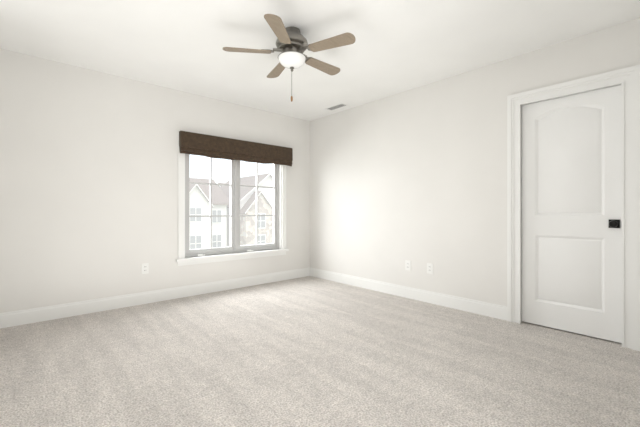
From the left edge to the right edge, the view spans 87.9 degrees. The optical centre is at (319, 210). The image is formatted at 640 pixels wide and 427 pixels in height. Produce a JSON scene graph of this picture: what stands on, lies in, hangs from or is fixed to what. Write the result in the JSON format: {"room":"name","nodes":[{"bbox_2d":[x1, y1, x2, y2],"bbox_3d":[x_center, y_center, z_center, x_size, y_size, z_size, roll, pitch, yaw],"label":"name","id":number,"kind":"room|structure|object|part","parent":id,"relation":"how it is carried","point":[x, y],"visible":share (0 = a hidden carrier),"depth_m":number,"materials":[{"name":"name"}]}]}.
{"room":"empty bedroom","nodes":[
{"label":"empty bedroom","id":0,"kind":"room"},
{"bbox_2d":[0,48,309,312],"bbox_3d":[-1.609,-0.200,4.093,4.050,2.460,0.150,0,0,-42],"label":"wall","id":1,"kind":"structure","parent":0,"point":[88,184],"depth_m":3.43,"materials":[{"name":"paint"}]},
{"bbox_2d":[141,263,148,273],"bbox_3d":[-1.943,0.640,3.689,0.072,0.116,0.008,0,0,-42],"label":"electrical outlet","id":2,"kind":"object","parent":1,"relation":"attached to","point":[144,268],"visible":1,"depth_m":3.69,"materials":[{"name":"white plastic"}]},
{"bbox_2d":[0,268,307,328],"bbox_3d":[-1.543,0.965,4.041,3.720,0.130,0.016,0,0,-42],"label":"baseboard","id":3,"kind":"structure","parent":1,"relation":"attached to","point":[23,317],"depth_m":3.59,"materials":[{"name":"paint"}]},
{"bbox_2d":[176,133,288,265],"bbox_3d":[-1.124,-0.133,4.473,1.612,1.566,0.180,0,0,-42],"label":"window","id":4,"kind":"structure","parent":1,"relation":"in","point":[234,185],"depth_m":4.45,"materials":[{"name":"plastic"}]},
{"bbox_2d":[179,131,292,165],"bbox_3d":[-1.034,-0.796,4.420,1.618,0.278,0.088,0,0,-42],"label":"blind","id":5,"kind":"object","parent":4,"relation":"attached to","point":[192,143],"visible":1,"depth_m":4.29,"materials":[{"name":"fabric"}]},
{"bbox_2d":[0,276,639,426],"bbox_3d":[-0.144,1.060,2.452,4.050,0.060,4.550,0,0,-42],"label":"floor","id":6,"kind":"structure","parent":0,"point":[308,351],"depth_m":2.18,"materials":[{"name":"beige carpet"}]},
{"bbox_2d":[0,0,639,120],"bbox_3d":[-0.144,-1.490,2.452,4.050,0.120,4.550,0,0,-42],"label":"ceiling","id":7,"kind":"structure","parent":0,"point":[398,46],"depth_m":2.75,"materials":[{"name":"paint"}]},
{"bbox_2d":[223,14,355,101],"bbox_3d":[-0.197,-1.146,2.667,0.992,0.568,1.024,0,0,-42],"label":"fan","id":8,"kind":"object","parent":7,"relation":"hanging from","point":[292,45],"visible":1,"depth_m":2.56,"materials":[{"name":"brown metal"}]},
{"bbox_3d":[-0.222,-1.177,2.637,0.216,0.078,0.216,0,0,-42],"label":"lamp shade","id":9,"kind":"part","parent":8,"relation":"part of","materials":[{"name":"white glass"}]},
{"bbox_2d":[325,103,347,110],"bbox_3d":[0.223,-1.425,4.556,0.130,0.010,0.330,0,0,-42],"label":"ceiling vent","id":10,"kind":"object","parent":7,"relation":"in","point":[337,106],"visible":1,"depth_m":4.53,"materials":[{"name":"metal"}]},
{"bbox_2d":[310,18,639,305],"bbox_3d":[1.311,-0.200,3.750,0.150,2.460,4.250,0,0,-42],"label":"wall","id":11,"kind":"structure","parent":0,"point":[417,177],"depth_m":3.68,"materials":[{"name":"paint"}]},
{"bbox_2d":[308,268,506,320],"bbox_3d":[0.805,0.965,4.192,0.016,0.130,2.875,0,0,-42],"label":"baseboard","id":12,"kind":"structure","parent":11,"relation":"attached to","point":[464,304],"depth_m":3.80,"materials":[{"name":"paint"}]},
{"bbox_2d":[405,260,410,270],"bbox_3d":[1.042,0.645,3.932,0.008,0.116,0.072,0,0,-42],"label":"electrical outlet","id":13,"kind":"object","parent":11,"relation":"attached to","point":[407,265],"visible":1,"depth_m":3.93,"materials":[{"name":"white plastic"}]},
{"bbox_2d":[427,263,432,273],"bbox_3d":[1.231,0.645,3.720,0.008,0.116,0.072,0,0,-42],"label":"electrical outlet","id":14,"kind":"object","parent":11,"relation":"attached to","point":[429,268],"visible":1,"depth_m":3.71,"materials":[{"name":"white plastic"}]},
{"bbox_2d":[522,85,621,342],"bbox_3d":[2.084,0.023,2.799,0.103,1.990,0.694,0,0,-42],"label":"door","id":15,"kind":"structure","parent":11,"relation":"in","point":[571,213],"depth_m":2.78,"materials":[{"name":"paint"}]},
{"bbox_3d":[2.101,-0.045,2.813,0.012,1.710,0.478,0,0,-42],"label":"panel","id":16,"kind":"part","parent":15,"relation":"part of","materials":[{"name":"paint"}]},
{"bbox_3d":[2.266,0.100,2.563,0.060,0.056,0.056,0,0,-42],"label":"knob","id":17,"kind":"part","parent":15,"relation":"part of","materials":[{"name":"black metal"}]},
{"bbox_3d":[2.291,0.100,2.585,0.008,0.066,0.066,0,0,-42],"label":"handle","id":18,"kind":"part","parent":15,"relation":"part of","materials":[{"name":"black metal"}]},
{"bbox_2d":[507,65,639,350],"bbox_3d":[2.116,-0.022,2.827,0.177,2.105,0.900,0,0,-42],"label":"door frame","id":19,"kind":"structure","parent":11,"relation":"attached to","point":[628,78],"depth_m":2.51,"materials":[{"name":"paint"}]},
{"label":"outside","id":20,"kind":"structure","parent":0,"visible":0},
{"bbox_3d":[-17.585,4.330,49.212,100.000,0.200,82.750,0,0,-42],"label":"lawn","id":21,"kind":"structure","parent":20,"visible":0},
{"bbox_2d":[190,178,229,248],"bbox_3d":[-14.965,0.390,32.685,9.700,7.680,9.700,0,0,-42],"label":"house","id":22,"kind":"structure","parent":21,"relation":"on","point":[219,233],"depth_m":30.73,"materials":[{"name":"white"}]},
{"bbox_2d":[220,173,272,246],"bbox_3d":[-8.210,0.040,39.384,8.800,8.380,10.600,0,0,-42],"label":"house","id":23,"kind":"structure","parent":21,"relation":"on","point":[244,231],"depth_m":34.70,"materials":[{"name":"white"}]}
]}

